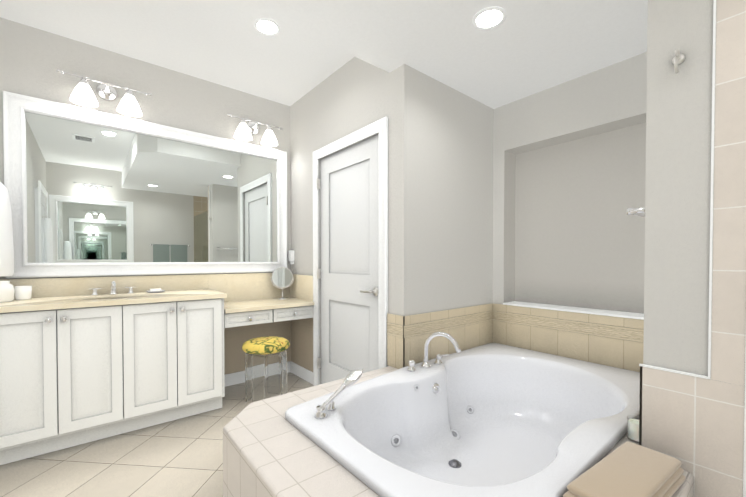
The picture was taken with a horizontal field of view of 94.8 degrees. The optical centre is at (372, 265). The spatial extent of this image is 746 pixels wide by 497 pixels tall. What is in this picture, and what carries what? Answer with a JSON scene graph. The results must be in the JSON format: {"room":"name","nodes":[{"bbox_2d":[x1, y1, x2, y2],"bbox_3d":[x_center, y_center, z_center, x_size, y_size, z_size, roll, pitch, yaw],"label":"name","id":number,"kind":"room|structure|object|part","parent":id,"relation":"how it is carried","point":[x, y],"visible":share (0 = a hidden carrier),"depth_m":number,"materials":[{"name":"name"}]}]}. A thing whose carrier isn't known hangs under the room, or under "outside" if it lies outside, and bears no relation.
{"room":"bathroom","nodes":[
{"label":"bathroom","id":0,"kind":"room"},
{"bbox_2d":[0,372,313,496],"bbox_3d":[0.177,1.118,1.591,3.340,0.001,4.270,-1,1,-39],"label":"floor","id":1,"kind":"structure","parent":0,"point":[181,457],"depth_m":1.93,"materials":[{"name":"tile"}]},
{"bbox_2d":[0,285,313,464],"bbox_3d":[-1.472,0.673,2.621,2.102,0.857,0.566,-1,1,-39],"label":"bathroom vanity","id":2,"kind":"object","parent":1,"relation":"on","point":[83,360],"depth_m":2.17,"materials":[{"name":"white wood"}]},
{"bbox_2d":[0,289,227,308],"bbox_3d":[-1.780,0.231,2.371,1.318,0.031,0.551,-1,1,-39],"label":"countertop","id":3,"kind":"structure","parent":2,"relation":"on","point":[169,294],"depth_m":2.31,"materials":[{"name":"beige stone"}]},
{"bbox_2d":[0,281,31,301],"bbox_3d":[-2.236,0.156,2.122,0.172,0.127,0.182,-1,1,-39],"label":"jar","id":4,"kind":"object","parent":3,"relation":"on","point":[8,290],"visible":1,"depth_m":2.09,"materials":[{"name":"white ceramic"}]},
{"bbox_2d":[89,281,135,295],"bbox_3d":[-1.873,0.163,2.478,0.280,0.102,0.174,-1,1,-39],"label":"faucet","id":5,"kind":"object","parent":3,"relation":"on","point":[130,292],"depth_m":2.50,"materials":[{"name":"silver metal"}]},
{"bbox_2d":[146,288,164,292],"bbox_3d":[-1.683,0.196,2.657,0.132,0.030,0.092,-1,1,-39],"label":"soap dish","id":6,"kind":"object","parent":3,"relation":"on","point":[157,290],"visible":1,"depth_m":2.63,"materials":[{"name":"ceramic"}]},
{"bbox_2d":[270,267,293,299],"bbox_3d":[-0.873,0.170,3.309,0.201,0.311,0.110,-1,1,-39],"label":"makeup mirror","id":7,"kind":"object","parent":2,"relation":"on","point":[282,278],"visible":1,"depth_m":3.30,"materials":[{"name":"silver metal"}]},
{"bbox_3d":[-0.872,0.116,3.302,0.167,0.186,0.085,-1,1,-39],"label":"glass","id":8,"kind":"part","parent":7,"relation":"part of","materials":[{"name":"white"}]},
{"bbox_2d":[242,336,289,401],"bbox_3d":[-0.867,0.847,2.793,0.370,0.501,0.370,-1,1,-39],"label":"stool","id":9,"kind":"object","parent":1,"relation":"on","point":[260,349],"visible":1,"depth_m":2.73,"materials":[{"name":"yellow fabric"}]},
{"bbox_2d":[242,336,289,353],"bbox_3d":[-0.867,0.637,2.790,0.370,0.082,0.370,-1,1,-39],"label":"cushion","id":10,"kind":"object","parent":9,"relation":"on","point":[269,344],"depth_m":2.67,"materials":[{"name":"fabric"}]},
{"bbox_2d":[223,366,693,496],"bbox_3d":[0.567,0.906,1.734,2.190,0.419,1.540,-1,1,-39],"label":"tub deck","id":11,"kind":"object","parent":1,"relation":"on","point":[269,450],"visible":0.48,"depth_m":1.30,"materials":[{"name":"tile"}]},
{"bbox_2d":[285,332,639,496],"bbox_3d":[0.632,0.752,1.833,1.942,0.658,1.165,-1,1,-39],"label":"bathtub","id":12,"kind":"object","parent":11,"relation":"in","point":[493,420],"visible":0.92,"depth_m":1.93,"materials":[{"name":"ceramic"}]},
{"bbox_2d":[408,332,460,371],"bbox_3d":[0.399,0.538,2.146,0.318,0.238,0.254,-1,1,-39],"label":"faucet","id":13,"kind":"object","parent":12,"relation":"on","point":[437,365],"depth_m":2.19,"materials":[{"name":"silver metal"}]},
{"bbox_2d":[563,442,685,496],"bbox_3d":[0.776,0.668,1.052,0.470,0.073,0.170,-1,1,-34],"label":"towel","id":14,"kind":"object","parent":11,"relation":"on","point":[628,469],"visible":0.98,"depth_m":1.04,"materials":[{"name":"beige fabric"}]},
{"bbox_2d":[627,415,638,442],"bbox_3d":[1.058,0.658,1.378,0.062,0.085,0.062,-1,1,-39],"label":"candle","id":15,"kind":"object","parent":11,"relation":"on","point":[633,429],"visible":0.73,"depth_m":1.37,"materials":[{"name":"white wax"}]},
{"bbox_2d":[0,0,647,108],"bbox_3d":[0.177,-1.436,1.552,3.340,0.290,4.270,-1,1,-39],"label":"ceiling","id":16,"kind":"structure","parent":0,"point":[525,48],"depth_m":2.16,"materials":[{"name":"paint"}]},
{"bbox_2d":[254,18,279,35],"bbox_3d":[-0.707,-1.589,2.293,0.169,0.006,0.169,1,1,45],"label":"recessed light","id":17,"kind":"object","parent":16,"relation":"in","point":[265,26],"depth_m":2.29,"materials":[{"name":"white glass"}]},
{"bbox_2d":[472,6,505,29],"bbox_3d":[0.609,-1.292,1.799,0.169,0.006,0.169,1,1,45],"label":"recessed light","id":18,"kind":"object","parent":16,"relation":"in","point":[488,18],"depth_m":1.80,"materials":[{"name":"white glass"}]},
{"bbox_2d":[0,0,712,384],"bbox_3d":[0.177,-0.231,1.570,3.340,2.700,4.270,-1,1,-39],"label":"wall","id":19,"kind":"structure","parent":0,"point":[532,198],"depth_m":2.43,"materials":[{"name":"paint"}]},
{"bbox_2d":[0,274,207,296],"bbox_3d":[-1.949,0.149,2.576,1.318,0.128,0.018,-1,1,-39],"label":"backsplash","id":20,"kind":"structure","parent":19,"relation":"attached to","point":[41,287],"depth_m":2.52,"materials":[{"name":"beige tile"}]},
{"bbox_2d":[56,69,152,116],"bbox_3d":[-1.921,-1.243,2.484,0.552,0.209,0.167,-1,1,-39],"label":"sconce","id":21,"kind":"object","parent":19,"relation":"attached to","point":[82,94],"visible":1,"depth_m":2.50,"materials":[{"name":"white glass"}]},
{"bbox_3d":[-1.918,-1.202,2.480,0.416,0.126,0.156,-1,1,-39],"label":"lamp shade","id":22,"kind":"part","parent":21,"relation":"part of","materials":[{"name":"white glass"}]},
{"bbox_2d":[3,91,286,277],"bbox_3d":[-1.619,-0.526,2.828,1.950,1.200,0.036,-1,1,-39],"label":"vanity mirror","id":23,"kind":"object","parent":19,"relation":"attached to","point":[94,193],"visible":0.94,"depth_m":2.64,"materials":[{"name":"silver glass"}]},
{"bbox_2d":[227,114,282,145],"bbox_3d":[-1.079,-1.254,3.176,0.522,0.209,0.167,-1,1,-39],"label":"sconce","id":24,"kind":"object","parent":19,"relation":"attached to","point":[244,131],"visible":1,"depth_m":3.19,"materials":[{"name":"white glass"}]},
{"bbox_3d":[-1.076,-1.212,3.173,0.400,0.126,0.156,-1,1,-39],"label":"lamp shade","id":25,"kind":"part","parent":24,"relation":"part of","materials":[{"name":"white glass"}]},
{"bbox_2d":[225,362,289,386],"bbox_3d":[-1.137,1.040,3.265,0.780,0.104,0.014,-1,1,-39],"label":"baseboard","id":26,"kind":"structure","parent":19,"relation":"attached to","point":[238,377],"depth_m":3.17,"materials":[{"name":"white wood"}]},
{"bbox_2d":[224,318,312,373],"bbox_3d":[-1.002,0.677,3.081,0.798,0.623,0.460,-1,1,-39],"label":"wall","id":27,"kind":"structure","parent":19,"relation":"attached to","point":[297,334],"depth_m":3.26,"materials":[{"name":"paint"}]},
{"bbox_2d":[289,250,293,263],"bbox_3d":[-0.817,-0.080,3.442,0.039,0.140,0.050,-1,1,-39],"label":"light switch","id":28,"kind":"object","parent":19,"relation":"attached to","point":[291,256],"visible":0.96,"depth_m":3.43,"materials":[{"name":"white plastic"}]},
{"bbox_2d":[290,361,312,383],"bbox_3d":[-0.678,1.039,3.311,0.014,0.104,0.447,-1,1,-39],"label":"baseboard","id":29,"kind":"structure","parent":19,"relation":"attached to","point":[292,367],"depth_m":3.31,"materials":[{"name":"white wood"}]},
{"bbox_2d":[317,134,378,383],"bbox_3d":[-0.206,0.076,2.752,0.073,2.024,0.839,-1,1,-39],"label":"door","id":30,"kind":"structure","parent":19,"relation":"in","point":[349,237],"depth_m":2.74,"materials":[{"name":"white wood"}]},
{"bbox_3d":[-0.482,0.076,3.060,0.037,1.700,0.012,-1,1,-39],"label":"door hinge","id":31,"kind":"part","parent":30,"relation":"part of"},
{"bbox_2d":[360,287,377,295],"bbox_3d":[-0.031,0.189,2.496,0.060,0.064,0.158,-1,1,-39],"label":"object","id":32,"kind":"structure","parent":30,"relation":"attached to","point":[374,291],"depth_m":2.46,"materials":[{"name":"silver metal"}]},
{"bbox_2d":[313,117,387,385],"bbox_3d":[-0.222,0.041,2.735,0.021,2.117,0.996,-1,1,-39],"label":"door frame","id":33,"kind":"structure","parent":19,"relation":"attached to","point":[380,126],"depth_m":2.41,"materials":[{"name":"white wood"}]},
{"bbox_2d":[387,303,643,371],"bbox_3d":[0.954,0.512,2.149,1.058,0.356,1.412,-1,1,-39],"label":"tile backsplash","id":34,"kind":"object","parent":19,"relation":"attached to","point":[602,350],"visible":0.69,"depth_m":2.42,"materials":[{"name":"beige tile"}]},
{"bbox_2d":[387,311,643,342],"bbox_3d":[0.954,0.434,2.147,1.058,0.079,1.412,-1,1,-39],"label":"tile","id":35,"kind":"object","parent":34,"relation":"attached to","point":[558,324],"depth_m":2.42,"materials":[{"name":"beige tile"}]},
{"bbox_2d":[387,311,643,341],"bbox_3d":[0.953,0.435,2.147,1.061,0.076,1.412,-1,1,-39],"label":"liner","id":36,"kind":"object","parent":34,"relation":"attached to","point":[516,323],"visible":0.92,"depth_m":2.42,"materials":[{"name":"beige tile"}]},
{"bbox_2d":[503,301,643,319],"bbox_3d":[1.509,0.322,2.437,0.192,0.014,1.156,-1,1,-39],"label":"sill","id":37,"kind":"structure","parent":19,"relation":"attached to","point":[588,311],"depth_m":2.45,"materials":[{"name":"white stone"}]},
{"bbox_2d":[626,207,644,217],"bbox_3d":[1.245,-0.215,1.511,0.589,0.043,0.074,-1,1,-39],"label":"towel bar","id":38,"kind":"object","parent":19,"relation":"attached to","point":[640,212],"visible":0.25,"depth_m":1.34,"materials":[{"name":"silver metal"}]},
{"bbox_2d":[672,49,684,72],"bbox_3d":[1.038,-0.695,1.171,0.047,0.084,0.034,-1,1,-39],"label":"hook","id":39,"kind":"object","parent":19,"relation":"attached to","point":[678,59],"visible":1,"depth_m":1.17,"materials":[{"name":"silver metal"}]},
{"bbox_2d":[639,0,745,496],"bbox_3d":[1.478,-0.085,1.495,1.049,2.408,0.265,-1,1,-39],"label":"wall tile","id":40,"kind":"structure","parent":19,"relation":"attached to","point":[694,425],"depth_m":1.10,"materials":[{"name":"beige tile"}]},
{"bbox_2d":[639,0,745,496],"bbox_3d":[1.085,-0.080,1.169,0.030,2.408,0.273,-1,1,-39],"label":"trim","id":41,"kind":"structure","parent":19,"relation":"attached to","point":[711,237],"depth_m":1.12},
{"bbox_3d":[-2.339,-0.489,2.042,0.058,0.039,0.040,-1,1,-39],"label":"hook","id":42,"kind":"object","parent":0,"visible":0},
{"bbox_2d":[0,182,13,276],"bbox_3d":[-2.295,-0.222,2.082,0.160,0.575,0.234,-1,1,-39],"label":"hand towel","id":43,"kind":"object","parent":42,"relation":"hanging from","point":[6,252],"visible":1,"depth_m":2.07,"materials":[{"name":"white fabric"}]}
]}

